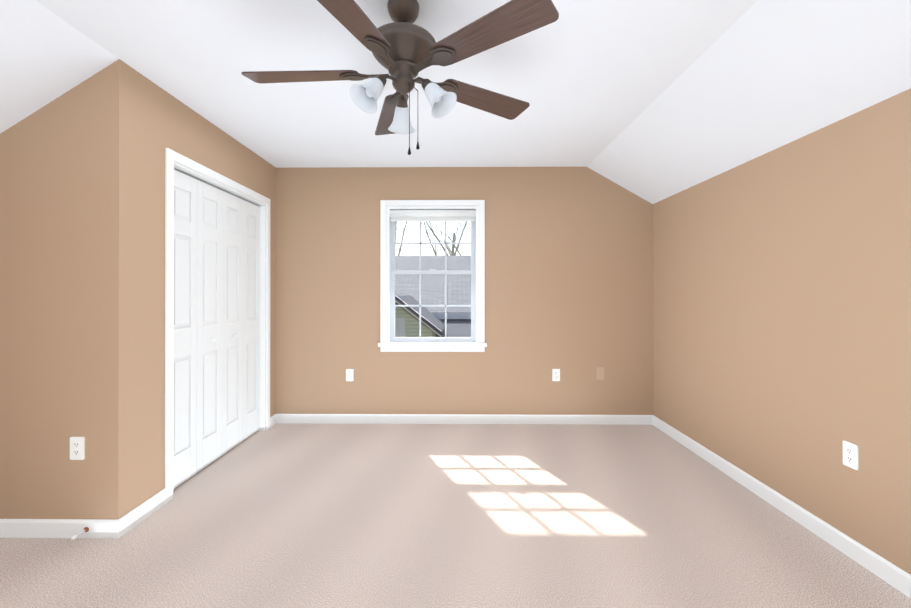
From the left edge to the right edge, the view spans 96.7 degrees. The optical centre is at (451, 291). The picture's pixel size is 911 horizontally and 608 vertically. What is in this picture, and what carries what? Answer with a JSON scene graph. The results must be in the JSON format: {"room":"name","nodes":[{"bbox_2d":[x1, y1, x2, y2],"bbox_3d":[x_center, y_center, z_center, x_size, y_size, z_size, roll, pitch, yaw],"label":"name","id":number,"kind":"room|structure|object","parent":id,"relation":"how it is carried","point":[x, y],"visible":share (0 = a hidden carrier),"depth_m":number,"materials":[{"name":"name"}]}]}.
{"room":"empty bedroom","nodes":[
{"label":"empty bedroom","id":0,"kind":"room"},
{"bbox_2d":[0,0,118,133],"bbox_3d":[-2.134,-1.011,1.073,0.830,0.655,5.940,0,0,1],"label":"ceiling","id":1,"kind":"structure","parent":0,"point":[47,56],"depth_m":1.90,"materials":[{"name":"white paint"}]},
{"bbox_2d":[0,59,136,518],"bbox_3d":[-2.048,0.030,2.137,0.680,2.450,0.115,0,0,1],"label":"wall","id":2,"kind":"structure","parent":0,"point":[68,212],"depth_m":2.08,"materials":[{"name":"beige paint"}]},
{"bbox_2d":[0,516,123,537],"bbox_3d":[-2.027,1.211,2.069,0.664,0.088,0.014,0,0,1],"label":"baseboard","id":3,"kind":"structure","parent":2,"relation":"attached to","point":[9,528],"depth_m":2.06,"materials":[{"name":"white paint"}]},
{"bbox_2d":[71,527,88,539],"bbox_3d":[-1.859,1.210,2.021,0.024,0.024,0.080,0,0,1],"label":"doorstop","id":4,"kind":"object","parent":3,"relation":"attached to","point":[86,529],"visible":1,"depth_m":2.03,"materials":[{"name":"white paint"}]},
{"bbox_2d":[70,437,84,459],"bbox_3d":[-1.919,0.803,2.072,0.072,0.116,0.009,0,0,1],"label":"outlet","id":5,"kind":"object","parent":2,"relation":"attached to","point":[77,448],"visible":1,"depth_m":2.07,"materials":[{"name":"white plastic"}]},
{"bbox_2d":[136,72,275,506],"bbox_3d":[-1.756,0.033,3.039,0.115,2.450,1.695,0,0,1],"label":"wall","id":6,"kind":"structure","parent":0,"point":[165,119],"depth_m":2.35,"materials":[{"name":"beige paint"}]},
{"bbox_2d":[124,488,166,533],"bbox_3d":[-1.700,1.211,2.242,0.014,0.088,0.318,0,0,1],"label":"baseboard","id":7,"kind":"structure","parent":6,"relation":"attached to","point":[144,510],"depth_m":2.23,"materials":[{"name":"white paint"}]},
{"bbox_2d":[174,169,259,488],"bbox_3d":[-1.740,0.238,3.071,0.075,2.015,1.187,0,0,1],"label":"bifold closet doors","id":8,"kind":"structure","parent":6,"relation":"in","point":[216,323],"depth_m":2.96,"materials":[{"name":"white paint"}]},
{"bbox_2d":[165,148,269,502],"bbox_3d":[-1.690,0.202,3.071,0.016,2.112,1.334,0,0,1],"label":"door frame","id":9,"kind":"structure","parent":6,"relation":"attached to","point":[171,156],"depth_m":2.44,"materials":[{"name":"white paint"}]},
{"bbox_2d":[35,0,757,167],"bbox_3d":[-0.234,-1.258,1.054,2.970,0.120,5.940,0,0,1],"label":"ceiling","id":10,"kind":"structure","parent":0,"point":[589,81],"depth_m":2.18,"materials":[{"name":"white paint"}]},
{"bbox_2d":[241,0,558,154],"bbox_3d":[-0.244,-0.876,1.700,1.250,0.641,1.296,0,0,1],"label":"ceiling fan","id":11,"kind":"object","parent":10,"relation":"hanging from","point":[403,48],"visible":1,"depth_m":1.61,"materials":[{"name":"brown metal"}]},
{"bbox_2d":[0,423,910,607],"bbox_3d":[-0.259,1.282,1.048,4.580,0.060,5.940,0,0,1],"label":"floor","id":12,"kind":"structure","parent":0,"point":[291,515],"depth_m":2.07,"materials":[{"name":"carpet"}]},
{"bbox_2d":[276,167,652,414],"bbox_3d":[-0.229,-0.050,3.946,4.580,2.620,0.150,0,0,1],"label":"wall","id":13,"kind":"structure","parent":0,"point":[569,272],"depth_m":3.86,"materials":[{"name":"beige paint"}]},
{"bbox_2d":[346,369,353,380],"bbox_3d":[-0.978,0.800,3.872,0.072,0.116,0.009,0,0,1],"label":"electrical outlet","id":14,"kind":"object","parent":13,"relation":"attached to","point":[349,374],"visible":1,"depth_m":3.87,"materials":[{"name":"white plastic"}]},
{"bbox_2d":[378,342,486,346],"bbox_3d":[-0.185,0.507,3.874,1.034,0.035,0.090,0,0,1],"label":"window sill","id":15,"kind":"structure","parent":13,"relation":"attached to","point":[432,344],"depth_m":3.83,"materials":[{"name":"white paint"}]},
{"bbox_2d":[380,200,484,351],"bbox_3d":[-0.184,-0.148,3.952,0.994,1.447,0.198,0,0,1],"label":"window","id":16,"kind":"structure","parent":13,"relation":"in","point":[432,272],"depth_m":3.88,"materials":[{"name":"white wood"}]},
{"bbox_2d":[389,209,475,221],"bbox_3d":[-0.185,-0.734,3.886,0.830,0.112,0.070,0,0,1],"label":"roller","id":17,"kind":"object","parent":16,"relation":"attached to","point":[427,215],"visible":0.98,"depth_m":3.86,"materials":[{"name":"white fabric"}]},
{"bbox_2d":[272,414,651,425],"bbox_3d":[0.100,1.216,3.849,3.580,0.088,0.030,0,0,1],"label":"baseboard","id":18,"kind":"structure","parent":13,"relation":"attached to","point":[277,418],"depth_m":3.85,"materials":[{"name":"white paint"}]},
{"bbox_2d":[552,369,559,380],"bbox_3d":[0.992,0.795,3.852,0.072,0.116,0.009,0,0,1],"label":"electrical outlet","id":19,"kind":"object","parent":13,"relation":"attached to","point":[555,374],"visible":1,"depth_m":3.85,"materials":[{"name":"white plastic"}]},
{"bbox_2d":[596,367,603,379],"bbox_3d":[1.410,0.780,3.848,0.072,0.116,0.007,0,0,1],"label":"outlet","id":20,"kind":"object","parent":13,"relation":"attached to","point":[599,373],"visible":1,"depth_m":3.85,"materials":[{"name":"beige plastic"}]},
{"bbox_2d":[586,0,910,203],"bbox_3d":[1.641,-1.045,1.034,0.780,0.586,5.940,0,0,1],"label":"ceiling","id":21,"kind":"structure","parent":0,"point":[758,78],"depth_m":2.00,"materials":[{"name":"white paint"}]},
{"bbox_2d":[653,88,910,574],"bbox_3d":[1.955,0.107,0.953,0.150,2.290,5.790,0,0,1],"label":"wall","id":22,"kind":"structure","parent":0,"point":[781,320],"depth_m":2.16,"materials":[{"name":"beige paint"}]},
{"bbox_2d":[652,415,910,597],"bbox_3d":[1.874,1.208,1.025,0.014,0.088,5.640,0,0,1],"label":"baseboard","id":23,"kind":"structure","parent":22,"relation":"attached to","point":[893,575],"depth_m":2.15,"materials":[{"name":"white paint"}]},
{"bbox_2d":[843,440,858,469],"bbox_3d":[1.885,0.774,1.917,0.009,0.116,0.072,0,0,1],"label":"outlet","id":24,"kind":"object","parent":22,"relation":"attached to","point":[850,455],"visible":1,"depth_m":1.91,"materials":[{"name":"white plastic"}]},
{"label":"outside","id":25,"kind":"structure","parent":0,"visible":0},
{"bbox_3d":[0.452,4.482,47.209,120.000,0.200,85.410,0,0,1],"label":"ground","id":26,"kind":"structure","parent":25,"visible":0},
{"bbox_2d":[395,256,470,336],"bbox_3d":[-1.795,1.473,13.944,10.900,5.630,11.100,0,0,1],"label":"house","id":27,"kind":"structure","parent":26,"relation":"on","point":[406,292],"depth_m":11.59,"materials":[{"name":"grey"}]},
{"bbox_2d":[396,221,470,255],"bbox_3d":[1.062,-3.452,27.576,19.148,15.618,14.573,0,0,1],"label":"trees","id":28,"kind":"object","parent":26,"relation":"on","point":[451,253],"depth_m":27.02,"materials":[{"name":"grey plant"}]}
]}

